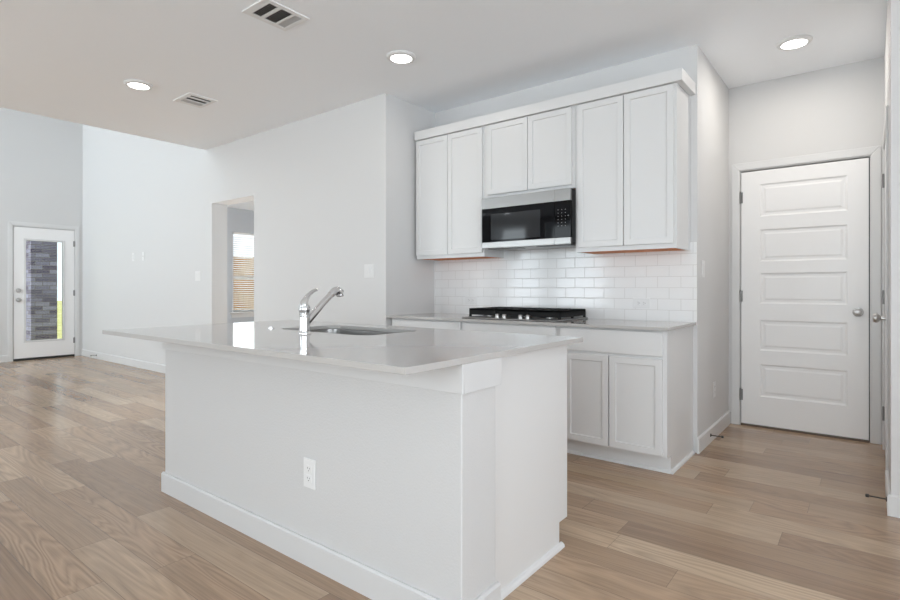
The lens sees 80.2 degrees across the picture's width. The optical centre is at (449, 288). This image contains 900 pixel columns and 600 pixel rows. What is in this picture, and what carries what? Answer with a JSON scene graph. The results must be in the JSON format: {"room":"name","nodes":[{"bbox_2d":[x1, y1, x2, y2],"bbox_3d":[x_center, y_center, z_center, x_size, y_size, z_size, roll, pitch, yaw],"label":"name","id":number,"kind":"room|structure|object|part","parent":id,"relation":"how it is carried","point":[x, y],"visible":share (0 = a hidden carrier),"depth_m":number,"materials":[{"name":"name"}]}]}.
{"room":"kitchen","nodes":[
{"label":"kitchen","id":0,"kind":"room"},
{"bbox_2d":[0,107,253,355],"bbox_3d":[-7.112,-0.921,7.573,0.162,4.050,11.450,0,0,38],"label":"wall","id":1,"kind":"structure","parent":0,"point":[41,157],"depth_m":8.39,"materials":[{"name":"grey paint"}]},
{"bbox_2d":[0,355,7,362],"bbox_3d":[-8.570,1.052,5.588,0.014,0.104,6.227,0,0,38],"label":"baseboard","id":2,"kind":"structure","parent":1,"relation":"attached to","point":[3,358],"depth_m":8.00,"materials":[{"name":"white paint"}]},
{"bbox_2d":[8,221,78,361],"bbox_3d":[-6.390,0.044,8.423,0.190,2.120,0.925,0,0,38],"label":"door","id":3,"kind":"structure","parent":1,"relation":"in","point":[19,349],"depth_m":8.34,"materials":[{"name":"white paint"}]},
{"bbox_3d":[-6.633,0.045,8.063,0.011,2.119,0.058,0,0,38],"label":"casing","id":4,"kind":"part","parent":3,"relation":"part of","materials":[{"name":"white paint"}]},
{"bbox_3d":[-6.366,-0.987,8.404,0.011,0.058,0.921,0,0,38],"label":"casing","id":5,"kind":"part","parent":3,"relation":"part of","materials":[{"name":"white paint"}]},
{"bbox_3d":[-6.369,0.032,8.403,0.008,1.601,0.536,0,0,38],"label":"glass frame","id":6,"kind":"part","parent":3,"relation":"part of","materials":[{"name":"glass"}]},
{"bbox_3d":[-6.099,0.045,8.746,0.011,2.119,0.058,0,0,38],"label":"casing","id":7,"kind":"part","parent":3,"relation":"part of","materials":[{"name":"white paint"}]},
{"bbox_2d":[230,232,253,317],"bbox_3d":[-4.088,-0.281,11.353,0.140,1.750,1.270,0,0,38],"label":"window","id":8,"kind":"structure","parent":1,"relation":"in","point":[246,312],"depth_m":11.06,"materials":[{"name":"white plastic"}]},
{"bbox_3d":[-4.065,0.499,11.334,0.080,0.030,1.270,0,0,38],"label":"sill","id":9,"kind":"part","parent":8,"relation":"part of","materials":[{"name":"white paint"}]},
{"bbox_3d":[-4.116,-0.231,11.374,0.050,0.050,1.080,0,0,38],"label":"meeting rail","id":10,"kind":"part","parent":8,"relation":"part of","materials":[{"name":"white plastic"}]},
{"bbox_2d":[233,232,253,235],"bbox_3d":[-4.077,-1.129,11.344,0.032,0.045,1.130,0,0,38],"label":"blind","id":11,"kind":"object","parent":8,"relation":"attached to","point":[235,233],"depth_m":11.06,"materials":[{"name":"white plastic"}]},
{"bbox_2d":[83,93,401,364],"bbox_3d":[-3.238,-0.921,6.723,7.010,4.050,0.190,0,0,38],"label":"wall","id":12,"kind":"structure","parent":0,"point":[325,189],"depth_m":5.73,"materials":[{"name":"grey paint"}]},
{"bbox_2d":[82,349,164,372],"bbox_3d":[-4.423,1.052,7.521,4.160,0.104,0.014,0,0,38],"label":"baseboard","id":13,"kind":"structure","parent":12,"relation":"attached to","point":[151,366],"depth_m":7.70,"materials":[{"name":"white paint"}]},
{"bbox_2d":[195,271,199,280],"bbox_3d":[-3.044,-0.151,6.444,0.118,0.117,0.010,0,0,38],"label":"light switch","id":14,"kind":"object","parent":12,"relation":"attached to","point":[197,273],"visible":1,"depth_m":6.44,"materials":[{"name":"white plastic"}]},
{"bbox_2d":[364,264,373,277],"bbox_3d":[-0.700,-0.151,4.607,0.118,0.117,0.010,0,0,38],"label":"light switch","id":15,"kind":"object","parent":12,"relation":"attached to","point":[368,268],"visible":1,"depth_m":4.61,"materials":[{"name":"white plastic"}]},
{"bbox_2d":[402,100,434,314],"bbox_3d":[-0.355,-0.268,4.874,0.190,2.743,0.455,0,0,38],"label":"wall","id":16,"kind":"structure","parent":0,"point":[417,275],"depth_m":4.75,"materials":[{"name":"grey paint"}]},
{"bbox_2d":[0,0,887,210],"bbox_3d":[-1.974,-1.714,3.642,13.100,0.150,11.300,0,0,38],"label":"ceiling","id":17,"kind":"structure","parent":0,"point":[66,60],"depth_m":3.67,"materials":[{"name":"white paint"}]},
{"bbox_2d":[124,79,152,89],"bbox_3d":[-2.497,-1.630,4.288,0.206,0.018,0.206,0,0,38],"label":"recessed light","id":18,"kind":"object","parent":17,"relation":"in","point":[132,83],"visible":1,"depth_m":4.25,"materials":[{"name":"white plastic"}]},
{"bbox_2d":[173,92,217,107],"bbox_3d":[-2.213,-1.635,4.650,0.290,0.008,0.245,0,0,38],"label":"ceiling vent","id":19,"kind":"object","parent":17,"relation":"in","point":[192,99],"visible":1,"depth_m":4.64,"materials":[{"name":"white metal"}]},
{"bbox_2d":[242,0,309,30],"bbox_3d":[-1.040,-1.635,3.197,0.245,0.008,0.300,0,0,38],"label":"ceiling vent","id":20,"kind":"object","parent":17,"relation":"in","point":[271,12],"visible":1,"depth_m":3.19,"materials":[{"name":"white metal"}]},
{"bbox_2d":[387,50,415,63],"bbox_3d":[-0.344,-1.630,3.776,0.206,0.018,0.206,0,0,38],"label":"recessed light","id":21,"kind":"object","parent":17,"relation":"in","point":[396,56],"visible":1,"depth_m":3.75,"materials":[{"name":"white plastic"}]},
{"bbox_2d":[776,34,812,49],"bbox_3d":[2.286,-1.630,3.551,0.206,0.018,0.206,0,0,38],"label":"recessed light","id":22,"kind":"object","parent":17,"relation":"in","point":[797,41],"visible":1,"depth_m":3.52,"materials":[{"name":"white plastic"}]},
{"bbox_2d":[0,356,899,599],"bbox_3d":[-2.020,1.129,3.583,13.100,0.050,11.450,0,0,38],"label":"floor","id":23,"kind":"structure","parent":0,"point":[759,513],"depth_m":2.57,"materials":[{"name":"brown wood"}]},
{"bbox_2d":[161,342,566,599],"bbox_3d":[-0.502,0.669,2.618,2.048,0.870,0.858,0,0,38],"label":"kitchen island","id":24,"kind":"object","parent":23,"relation":"on","point":[447,483],"visible":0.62,"depth_m":2.03,"materials":[{"name":"grey paint"}]},
{"bbox_3d":[-0.763,1.052,2.286,2.048,0.104,0.014,0,0,38],"label":"baseboard","id":25,"kind":"part","parent":24,"relation":"part of","materials":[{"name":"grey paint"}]},
{"bbox_2d":[304,457,315,489],"bbox_3d":[-0.561,0.738,2.132,0.072,0.117,0.007,0,0,38],"label":"outlet","id":26,"kind":"object","parent":24,"relation":"attached to","point":[309,464],"visible":1,"depth_m":2.13,"materials":[{"name":"white plastic"}]},
{"bbox_2d":[306,464,311,472],"bbox_3d":[-0.563,0.719,2.131,0.034,0.029,0.002,0,0,38],"label":"receptacle","id":27,"kind":"object","parent":26,"relation":"attached to","point":[308,466],"depth_m":2.13,"materials":[{"name":"grey plastic"}]},
{"bbox_2d":[306,474,311,482],"bbox_3d":[-0.563,0.757,2.131,0.034,0.029,0.002,0,0,38],"label":"receptacle","id":28,"kind":"object","parent":26,"relation":"attached to","point":[308,476],"depth_m":2.13,"materials":[{"name":"grey plastic"}]},
{"bbox_2d":[102,320,582,374],"bbox_3d":[-0.604,0.224,2.549,2.124,0.020,1.142,0,0,38],"label":"island countertop","id":29,"kind":"structure","parent":24,"relation":"on","point":[407,350],"depth_m":2.12,"materials":[{"name":"stone"}]},
{"bbox_2d":[298,286,343,333],"bbox_3d":[-0.630,0.102,2.633,0.062,0.224,0.270,0,0,38],"label":"faucet","id":30,"kind":"object","parent":29,"relation":"on","point":[306,317],"visible":1,"depth_m":2.55,"materials":[{"name":"silver metal"}]},
{"bbox_3d":[-0.679,0.048,2.570,0.047,0.095,0.102,0,0,38],"label":"lever handle","id":31,"kind":"part","parent":30,"relation":"part of","materials":[{"name":"silver metal"}]},
{"bbox_3d":[-0.644,0.099,2.615,0.039,0.170,0.188,0,0,38],"label":"spout","id":32,"kind":"part","parent":30,"relation":"part of","materials":[{"name":"silver metal"}]},
{"bbox_2d":[310,329,393,334],"bbox_3d":[-0.533,0.336,2.781,0.734,0.202,0.434,0,0,38],"label":"sink","id":33,"kind":"object","parent":29,"relation":"in","point":[336,331],"visible":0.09,"depth_m":3.04,"materials":[{"name":"silver metal"}]},
{"bbox_3d":[0.105,1.052,1.744,0.014,0.104,0.202,0,0,38],"label":"baseboard","id":34,"kind":"part","parent":24,"relation":"part of","materials":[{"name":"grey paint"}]},
{"bbox_3d":[0.312,0.669,2.099,0.018,0.870,0.630,0,0,38],"label":"panel","id":35,"kind":"part","parent":24,"relation":"part of","materials":[{"name":"white paint"}]},
{"bbox_2d":[392,318,462,329],"bbox_3d":[-0.022,0.675,4.514,0.751,0.858,0.609,0,0,38],"label":"base cabinet","id":36,"kind":"object","parent":23,"relation":"on","point":[438,324],"visible":0.05,"depth_m":4.25,"materials":[{"name":"white paint"}]},
{"bbox_2d":[463,321,558,335],"bbox_3d":[0.588,0.675,4.036,0.796,0.858,0.609,0,0,38],"label":"base cabinet","id":37,"kind":"object","parent":23,"relation":"on","point":[471,326],"visible":0.1,"depth_m":3.77,"materials":[{"name":"white paint"}]},
{"bbox_2d":[387,313,695,330],"bbox_3d":[0.557,0.236,4.035,2.278,0.020,0.630,0,0,38],"label":"countertop","id":38,"kind":"structure","parent":37,"relation":"on","point":[590,322],"depth_m":3.62,"materials":[{"name":"stone"}]},
{"bbox_2d":[462,307,587,321],"bbox_3d":[0.561,0.188,4.041,0.790,0.074,0.530,0,0,38],"label":"gas cooktop","id":39,"kind":"object","parent":38,"relation":"in","point":[498,313],"visible":1,"depth_m":3.88,"materials":[{"name":"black metal"}]},
{"bbox_2d":[462,316,587,321],"bbox_3d":[0.561,0.221,4.041,0.790,0.010,0.530,0,0,38],"label":"tray","id":40,"kind":"object","parent":39,"relation":"on","point":[521,318],"depth_m":3.80,"materials":[{"name":"silver metal"}]},
{"bbox_2d":[559,326,694,473],"bbox_3d":[1.183,0.675,3.570,0.711,0.858,0.609,0,0,38],"label":"base cabinet","id":41,"kind":"object","parent":23,"relation":"on","point":[630,391],"visible":0.8,"depth_m":3.31,"materials":[{"name":"white paint"}]},
{"bbox_3d":[0.877,0.703,3.435,0.294,0.566,0.020,0,0,38],"label":"cabinet door","id":42,"kind":"part","parent":41,"relation":"part of","materials":[{"name":"white paint"}]},
{"bbox_3d":[0.993,0.330,3.345,0.657,0.144,0.020,0,0,38],"label":"drawer","id":43,"kind":"part","parent":41,"relation":"part of","materials":[{"name":"white paint"}]},
{"bbox_3d":[1.042,1.095,3.403,0.695,0.018,0.017,0,0,38],"label":"shoe moulding","id":44,"kind":"part","parent":41,"relation":"part of","materials":[{"name":"white paint"}]},
{"bbox_3d":[1.124,0.703,3.242,0.321,0.566,0.020,0,0,38],"label":"cabinet door","id":45,"kind":"part","parent":41,"relation":"part of","materials":[{"name":"white paint"}]},
{"bbox_3d":[1.455,0.675,3.382,0.018,0.858,0.569,0,0,38],"label":"panel","id":46,"kind":"part","parent":41,"relation":"part of","materials":[{"name":"white paint"}]},
{"bbox_3d":[1.476,1.095,3.380,0.016,0.018,0.515,0,0,38],"label":"shoe moulding","id":47,"kind":"part","parent":41,"relation":"part of","materials":[{"name":"white paint"}]},
{"bbox_2d":[434,44,702,452],"bbox_3d":[0.727,-0.268,4.402,2.475,2.743,0.154,0,0,38],"label":"wall","id":48,"kind":"structure","parent":0,"point":[606,286],"depth_m":3.98,"materials":[{"name":"tile"}]},
{"bbox_2d":[416,126,503,260],"bbox_3d":[0.077,-0.779,4.620,0.723,1.042,0.319,0,0,38],"label":"upper cabinet","id":49,"kind":"object","parent":48,"relation":"attached to","point":[450,168],"visible":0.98,"depth_m":4.47,"materials":[{"name":"white paint"}]},
{"bbox_3d":[-0.155,-0.791,4.612,0.350,1.006,0.020,0,0,38],"label":"cabinet door","id":50,"kind":"part","parent":49,"relation":"part of","materials":[{"name":"white paint"}]},
{"bbox_3d":[0.087,-0.266,4.632,0.691,0.013,0.269,0,0,38],"label":"panel","id":51,"kind":"part","parent":49,"relation":"part of","materials":[{"name":"brown wood"}]},
{"bbox_3d":[0.123,-0.791,4.394,0.347,1.006,0.020,0,0,38],"label":"cabinet door","id":52,"kind":"part","parent":49,"relation":"part of","materials":[{"name":"white paint"}]},
{"bbox_2d":[485,106,575,197],"bbox_3d":[0.671,-1.009,4.155,0.782,0.582,0.319,0,0,38],"label":"upper cabinet","id":53,"kind":"object","parent":48,"relation":"attached to","point":[534,153],"visible":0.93,"depth_m":4.00,"materials":[{"name":"white paint"}]},
{"bbox_3d":[0.443,-1.018,4.144,0.363,0.552,0.020,0,0,38],"label":"cabinet door","id":54,"kind":"part","parent":53,"relation":"part of","materials":[{"name":"white paint"}]},
{"bbox_2d":[482,188,575,250],"bbox_3d":[0.662,-0.508,4.122,0.754,0.395,0.377,0,0,38],"label":"microwave","id":55,"kind":"object","parent":53,"relation":"attached to","point":[542,219],"visible":0.96,"depth_m":3.95,"materials":[{"name":"black metal"}]},
{"bbox_3d":[0.505,-0.490,4.024,0.626,0.261,0.022,0,0,38],"label":"door","id":56,"kind":"part","parent":55,"relation":"part of","materials":[{"name":"black glass"}]},
{"bbox_3d":[0.504,-0.663,4.023,0.627,0.085,0.025,0,0,38],"label":"rail","id":57,"kind":"part","parent":55,"relation":"part of","materials":[{"name":"silver metal"}]},
{"bbox_3d":[0.504,-0.337,4.023,0.627,0.046,0.025,0,0,38],"label":"rail","id":58,"kind":"part","parent":55,"relation":"part of","materials":[{"name":"silver metal"}]},
{"bbox_3d":[0.802,-0.490,3.791,0.125,0.261,0.022,0,0,38],"label":"control panel","id":59,"kind":"part","parent":55,"relation":"part of","materials":[{"name":"black glass"}]},
{"bbox_3d":[0.801,-0.663,3.790,0.125,0.085,0.025,0,0,38],"label":"trim","id":60,"kind":"part","parent":55,"relation":"part of","materials":[{"name":"silver metal"}]},
{"bbox_3d":[0.801,-0.337,3.790,0.125,0.046,0.025,0,0,38],"label":"trim","id":61,"kind":"part","parent":55,"relation":"part of","materials":[{"name":"silver metal"}]},
{"bbox_3d":[0.729,-1.018,3.919,0.354,0.552,0.020,0,0,38],"label":"cabinet door","id":62,"kind":"part","parent":53,"relation":"part of","materials":[{"name":"white paint"}]},
{"bbox_2d":[576,83,689,253],"bbox_3d":[1.253,-0.779,3.699,0.693,1.042,0.319,0,0,38],"label":"upper cabinet","id":63,"kind":"object","parent":48,"relation":"attached to","point":[633,149],"visible":1,"depth_m":3.55,"materials":[{"name":"white paint"}]},
{"bbox_2d":[414,68,695,140],"bbox_3d":[0.668,-1.339,4.148,2.235,0.076,0.331,0,0,38],"label":"crown molding","id":64,"kind":"structure","parent":63,"relation":"on","point":[679,76],"depth_m":3.80,"materials":[{"name":"white paint"}]},
{"bbox_3d":[1.034,-0.791,3.681,0.327,1.006,0.020,0,0,38],"label":"cabinet door","id":65,"kind":"part","parent":63,"relation":"part of","materials":[{"name":"white paint"}]},
{"bbox_3d":[1.260,-0.266,3.713,0.654,0.013,0.269,0,0,38],"label":"panel","id":66,"kind":"part","parent":63,"relation":"part of","materials":[{"name":"brown wood"}]},
{"bbox_3d":[1.291,-0.791,3.479,0.318,1.006,0.020,0,0,38],"label":"cabinet door","id":67,"kind":"part","parent":63,"relation":"part of","materials":[{"name":"white paint"}]},
{"bbox_2d":[633,298,649,307],"bbox_3d":[1.361,0.104,3.802,0.117,0.072,0.007,0,0,38],"label":"outlet","id":68,"kind":"object","parent":48,"relation":"attached to","point":[637,302],"visible":1,"depth_m":3.80,"materials":[{"name":"white plastic"}]},
{"bbox_2d":[703,53,728,431],"bbox_3d":[2.003,-0.268,4.142,0.145,2.743,1.012,0,0,38],"label":"wall","id":69,"kind":"structure","parent":0,"point":[715,91],"depth_m":4.01,"materials":[{"name":"grey paint"}]},
{"bbox_2d":[702,260,704,276],"bbox_3d":[1.758,-0.136,3.704,0.010,0.117,0.072,0,0,38],"label":"light switch","id":70,"kind":"object","parent":69,"relation":"attached to","point":[703,261],"visible":1,"depth_m":3.69,"materials":[{"name":"white plastic"}]},
{"bbox_2d":[697,410,730,453],"bbox_3d":[1.974,1.052,3.975,0.014,0.104,1.031,0,0,38],"label":"baseboard","id":71,"kind":"structure","parent":69,"relation":"attached to","point":[704,439],"depth_m":3.90,"materials":[{"name":"white paint"}]},
{"bbox_2d":[713,381,715,397],"bbox_3d":[1.964,0.749,3.968,0.007,0.117,0.072,0,0,38],"label":"outlet","id":72,"kind":"object","parent":69,"relation":"attached to","point":[714,382],"visible":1,"depth_m":3.96,"materials":[{"name":"white plastic"}]},
{"bbox_2d":[729,57,883,443],"bbox_3d":[2.766,-0.268,4.098,1.110,2.743,0.140,0,0,38],"label":"wall","id":73,"kind":"structure","parent":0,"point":[838,108],"depth_m":4.05,"materials":[{"name":"grey paint"}]},
{"bbox_2d":[731,145,880,444],"bbox_3d":[2.688,0.046,4.090,0.953,2.116,0.170,0,0,38],"label":"door","id":74,"kind":"structure","parent":73,"relation":"attached to","point":[804,294],"depth_m":4.04,"materials":[{"name":"white paint"}]},
{"bbox_3d":[2.323,0.047,4.350,0.058,2.115,0.011,0,0,38],"label":"casing","id":75,"kind":"part","parent":74,"relation":"part of","materials":[{"name":"white paint"}]},
{"bbox_3d":[2.675,-0.983,4.074,0.949,0.058,0.011,0,0,38],"label":"casing","id":76,"kind":"part","parent":74,"relation":"part of","materials":[{"name":"white paint"}]},
{"bbox_3d":[2.929,0.170,3.837,0.066,0.066,0.070,0,0,38],"label":"knob","id":77,"kind":"part","parent":74,"relation":"part of","materials":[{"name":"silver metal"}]},
{"bbox_3d":[3.027,0.047,3.798,0.058,2.115,0.011,0,0,38],"label":"casing","id":78,"kind":"part","parent":74,"relation":"part of","materials":[{"name":"white paint"}]},
{"bbox_2d":[884,0,899,495],"bbox_3d":[2.653,-0.268,3.151,0.120,2.743,1.492,0,0,38],"label":"wall","id":79,"kind":"structure","parent":0,"point":[892,37],"depth_m":2.60,"materials":[{"name":"grey paint"}]},
{"bbox_2d":[865,494,886,501],"bbox_3d":[2.132,1.044,2.675,0.085,0.024,0.024,0,0,38],"label":"door stop","id":80,"kind":"object","parent":79,"relation":"attached to","point":[866,495],"visible":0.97,"depth_m":2.68,"materials":[{"name":"brown metal"}]},
{"bbox_2d":[872,105,887,469],"bbox_3d":[2.721,0.046,3.311,0.170,2.116,0.950,0,0,38],"label":"door","id":81,"kind":"structure","parent":79,"relation":"in","point":[876,317],"depth_m":3.53,"materials":[{"name":"white paint"}]},
{"bbox_3d":[2.468,0.170,3.069,0.070,0.066,0.066,0,0,38],"label":"knob","id":82,"kind":"part","parent":81,"relation":"part of","materials":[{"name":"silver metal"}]},
{"bbox_3d":[2.980,0.047,3.675,0.011,2.115,0.058,0,0,38],"label":"casing","id":83,"kind":"part","parent":81,"relation":"part of","materials":[{"name":"white paint"}]},
{"bbox_3d":[2.705,-0.983,3.324,0.011,0.058,0.946,0,0,38],"label":"casing","id":84,"kind":"part","parent":81,"relation":"part of","materials":[{"name":"white paint"}]},
{"bbox_3d":[2.430,0.047,2.973,0.011,2.115,0.058,0,0,38],"label":"casing","id":85,"kind":"part","parent":81,"relation":"part of","materials":[{"name":"white paint"}]},
{"bbox_2d":[885,470,890,515],"bbox_3d":[2.272,1.052,2.774,0.014,0.104,0.458,0,0,38],"label":"baseboard","id":86,"kind":"structure","parent":79,"relation":"attached to","point":[887,481],"depth_m":2.65,"materials":[{"name":"white paint"}]},
{"bbox_3d":[3.219,-0.267,1.835,2.395,2.743,0.120,0,0,38],"label":"wall","id":87,"kind":"structure","parent":0,"visible":0},
{"bbox_2d":[891,494,899,517],"bbox_3d":[3.131,1.052,1.819,2.515,0.104,0.014,0,0,38],"label":"baseboard","id":88,"kind":"structure","parent":87,"relation":"attached to","point":[895,499],"depth_m":2.58,"materials":[{"name":"white paint"}]},
{"label":"outside","id":89,"kind":"structure","parent":0,"visible":0},
{"bbox_2d":[57,301,61,338],"bbox_3d":[-24.609,1.194,25.633,49.640,0.060,70.000,0,0,38],"label":"lawn","id":90,"kind":"structure","parent":89,"point":[59,303],"depth_m":20.07,"materials":[{"name":"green plant"}]},
{"bbox_2d":[26,241,56,340],"bbox_3d":[-7.354,-0.516,9.601,0.420,3.360,0.385,0,0,38],"label":"brick pillar","id":91,"kind":"structure","parent":90,"relation":"on","point":[44,285],"depth_m":9.45,"materials":[{"name":"grey brick"}]},
{"bbox_2d":[233,257,253,309],"bbox_3d":[-4.946,0.147,15.309,0.150,2.033,5.800,0,0,38],"label":"wooden fence","id":92,"kind":"object","parent":90,"relation":"on","point":[251,304],"visible":0.08,"depth_m":14.52,"materials":[{"name":"brown wood"}]},
{"bbox_3d":[-4.974,-0.581,15.330,0.040,0.090,5.800,0,0,38],"label":"rail","id":93,"kind":"part","parent":92,"relation":"part of","materials":[{"name":"brown wood"}]},
{"bbox_3d":[-4.974,0.119,15.330,0.040,0.090,5.800,0,0,38],"label":"rail","id":94,"kind":"part","parent":92,"relation":"part of","materials":[{"name":"brown wood"}]}
]}

